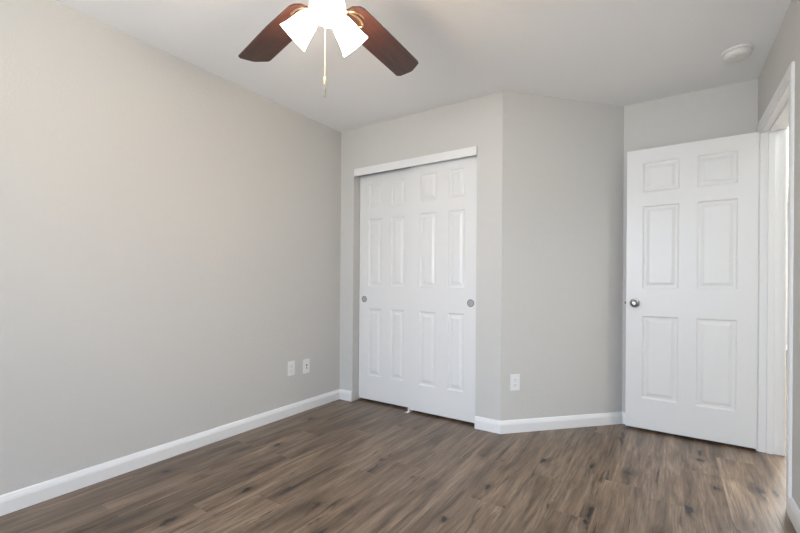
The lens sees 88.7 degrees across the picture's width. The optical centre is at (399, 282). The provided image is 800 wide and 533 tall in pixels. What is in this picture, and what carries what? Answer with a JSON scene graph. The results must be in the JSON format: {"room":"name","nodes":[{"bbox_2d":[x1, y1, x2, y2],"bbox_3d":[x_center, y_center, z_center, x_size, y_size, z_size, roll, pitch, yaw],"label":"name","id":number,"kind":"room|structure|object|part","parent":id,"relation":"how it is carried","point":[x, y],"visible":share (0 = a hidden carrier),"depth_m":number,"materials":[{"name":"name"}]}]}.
{"room":"empty bedroom","nodes":[
{"label":"empty bedroom","id":0,"kind":"room"},
{"bbox_2d":[0,0,340,494],"bbox_3d":[-1.560,-0.163,2.320,0.100,2.440,5.245,0,0,34],"label":"wall","id":1,"kind":"structure","parent":0,"point":[170,228],"depth_m":2.34,"materials":[{"name":"grey paint"}]},
{"bbox_2d":[0,389,338,515],"bbox_3d":[-1.732,1.011,1.969,0.014,0.089,4.281,0,0,34],"label":"baseboard","id":2,"kind":"structure","parent":1,"relation":"attached to","point":[25,497],"depth_m":2.34,"materials":[{"name":"white wood"}]},
{"bbox_2d":[287,361,294,376],"bbox_3d":[-0.869,0.688,3.274,0.009,0.117,0.075,0,0,34],"label":"wall outlet","id":3,"kind":"object","parent":1,"relation":"attached to","point":[290,365],"visible":1,"depth_m":3.27,"materials":[{"name":"white plastic"}]},
{"bbox_2d":[303,359,309,373],"bbox_3d":[-0.779,0.697,3.408,0.011,0.117,0.075,0,0,34],"label":"jack plate","id":4,"kind":"object","parent":1,"relation":"attached to","point":[306,363],"visible":1,"depth_m":3.41,"materials":[{"name":"white plastic"}]},
{"bbox_2d":[0,350,796,532],"bbox_3d":[1.913,1.133,3.369,4.750,0.100,10.840,0,0,34],"label":"floor","id":5,"kind":"structure","parent":0,"point":[362,465],"depth_m":2.17,"materials":[{"name":"brown wood"}]},
{"bbox_2d":[339,91,502,420],"bbox_3d":[0.124,-0.151,3.391,1.525,2.440,0.130,0,0,34],"label":"wall","id":6,"kind":"structure","parent":0,"point":[478,121],"depth_m":3.10,"materials":[{"name":"grey paint"}]},
{"bbox_2d":[339,389,351,401],"bbox_3d":[-0.498,1.020,3.710,0.151,0.089,0.014,0,0,34],"label":"baseboard","id":7,"kind":"structure","parent":6,"relation":"attached to","point":[346,395],"depth_m":3.70,"materials":[{"name":"white wood"}]},
{"bbox_2d":[359,168,409,406],"bbox_3d":[-0.112,0.040,3.588,0.600,2.020,0.037,0,0,34],"label":"door","id":8,"kind":"structure","parent":6,"relation":"in","point":[384,196],"depth_m":3.58,"materials":[{"name":"white paint"}]},
{"bbox_2d":[354,146,476,176],"bbox_3d":[0.112,-0.976,3.392,1.176,0.065,0.144,0,0,34],"label":"trim","id":9,"kind":"structure","parent":6,"relation":"attached to","point":[470,151],"depth_m":3.29,"materials":[{"name":"white wood"}]},
{"bbox_2d":[408,155,476,422],"bbox_3d":[0.340,0.043,3.242,0.609,2.020,0.037,0,0,34],"label":"door","id":10,"kind":"structure","parent":6,"relation":"in","point":[443,194],"depth_m":3.22,"materials":[{"name":"white paint"}]},
{"bbox_2d":[475,416,500,433],"bbox_3d":[0.634,1.029,2.961,0.197,0.089,0.014,0,0,34],"label":"baseboard","id":11,"kind":"structure","parent":6,"relation":"attached to","point":[481,423],"depth_m":2.95,"materials":[{"name":"white wood"}]},
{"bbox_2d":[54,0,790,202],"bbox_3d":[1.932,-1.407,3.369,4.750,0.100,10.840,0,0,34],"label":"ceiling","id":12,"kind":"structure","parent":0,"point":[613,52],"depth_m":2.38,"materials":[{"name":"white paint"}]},
{"bbox_2d":[238,0,417,97],"bbox_3d":[-0.272,-1.031,1.556,1.282,0.686,1.263,0,0,34],"label":"ceiling fan","id":13,"kind":"object","parent":12,"relation":"hanging from","point":[354,26],"visible":1,"depth_m":1.67,"materials":[{"name":"brown wood"}]},
{"bbox_3d":[-0.544,-1.086,1.809,0.146,0.006,0.540,-9,7,-43],"label":"blade","id":14,"kind":"part","parent":13,"relation":"part of","materials":[{"name":"brown wood"}]},
{"bbox_3d":[-0.384,-0.953,1.540,0.140,0.137,0.115,0,0,33],"label":"lamp shade","id":15,"kind":"part","parent":13,"relation":"part of","materials":[{"name":"white glass"}]},
{"bbox_3d":[-0.279,-0.869,1.523,0.005,0.224,0.004,0,0,33],"label":"pull chain","id":16,"kind":"part","parent":13,"relation":"part of","materials":[{"name":"gold metal"}]},
{"bbox_3d":[-0.260,-0.974,1.433,0.049,0.072,0.076,0,0,-30],"label":"bulb","id":17,"kind":"part","parent":13,"relation":"part of","materials":[{"name":"white glass"}]},
{"bbox_3d":[-0.242,-0.952,1.410,0.115,0.137,0.140,0,0,5],"label":"lamp shade","id":18,"kind":"part","parent":13,"relation":"part of","materials":[{"name":"white glass"}]},
{"bbox_3d":[-0.191,-0.951,1.585,0.116,0.137,0.141,0,0,33],"label":"lamp shade","id":19,"kind":"part","parent":13,"relation":"part of","materials":[{"name":"white glass"}]},
{"bbox_3d":[-0.080,-1.083,1.863,0.146,0.006,0.540,-8,-4,29],"label":"blade","id":20,"kind":"part","parent":13,"relation":"part of","materials":[{"name":"brown wood"}]},
{"bbox_2d":[721,44,753,62],"bbox_3d":[1.976,-1.335,2.398,0.148,0.044,0.148,0,0,34],"label":"smoke detector","id":21,"kind":"object","parent":12,"relation":"attached to","point":[739,52],"visible":1,"depth_m":2.37,"materials":[{"name":"white plastic"}]},
{"bbox_2d":[500,91,623,420],"bbox_3d":[1.205,-0.142,3.096,1.020,2.440,0.129,0,0,-13],"label":"wall","id":22,"kind":"structure","parent":0,"point":[563,159],"depth_m":3.03,"materials":[{"name":"grey paint"}]},
{"bbox_2d":[510,374,519,390],"bbox_3d":[0.826,0.717,2.937,0.075,0.117,0.009,0,0,-13],"label":"wall outlet","id":23,"kind":"object","parent":22,"relation":"attached to","point":[514,378],"visible":1,"depth_m":2.93,"materials":[{"name":"white plastic"}]},
{"bbox_2d":[500,412,622,433],"bbox_3d":[1.210,1.033,3.026,1.026,0.089,0.014,0,0,-13],"label":"baseboard","id":24,"kind":"structure","parent":22,"relation":"attached to","point":[611,418],"depth_m":3.01,"materials":[{"name":"white wood"}]},
{"bbox_2d":[622,79,757,411],"bbox_3d":[1.149,-0.143,3.599,3.007,2.440,0.121,0,0,34],"label":"wall","id":25,"kind":"structure","parent":0,"point":[732,109],"depth_m":2.95,"materials":[{"name":"grey paint"}]},
{"bbox_2d":[758,0,799,509],"bbox_3d":[2.556,-0.132,2.890,0.121,2.440,10.740,0,0,34],"label":"wall","id":26,"kind":"structure","parent":0,"point":[785,49],"depth_m":1.89,"materials":[{"name":"grey paint"}]},
{"bbox_2d":[755,61,794,509],"bbox_3d":[2.139,0.028,2.261,0.148,2.113,0.936,0,0,34],"label":"door frame","id":27,"kind":"structure","parent":26,"relation":"attached to","point":[779,115],"depth_m":2.58,"materials":[{"name":"white wood"}]},
{"bbox_2d":[625,132,767,448],"bbox_3d":[2.014,0.048,2.840,0.802,2.034,0.164,0,0,35],"label":"door","id":28,"kind":"structure","parent":27,"relation":"attached to","point":[691,303],"depth_m":2.81,"materials":[{"name":"white paint"}]},
{"bbox_3d":[1.710,0.150,2.986,0.057,0.057,0.058,0,0,35],"label":"knob","id":29,"kind":"part","parent":28,"relation":"part of","materials":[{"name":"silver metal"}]},
{"bbox_3d":[2.195,0.029,2.224,0.014,2.113,0.936,0,0,33],"label":"casing","id":30,"kind":"part","parent":27,"relation":"part of","materials":[{"name":"white wood"}]},
{"bbox_2d":[787,496,799,532],"bbox_3d":[0.699,1.029,0.221,0.014,0.089,4.048,0,0,34],"label":"baseboard","id":31,"kind":"structure","parent":26,"relation":"attached to","point":[793,511],"depth_m":1.82,"materials":[{"name":"white wood"}]},
{"bbox_2d":[786,203,787,344],"bbox_3d":[6.140,-0.105,7.017,1.543,2.440,0.100,0,0,34],"label":"wall","id":32,"kind":"structure","parent":0,"point":[787,203],"depth_m":6.78,"materials":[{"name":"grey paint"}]}
]}

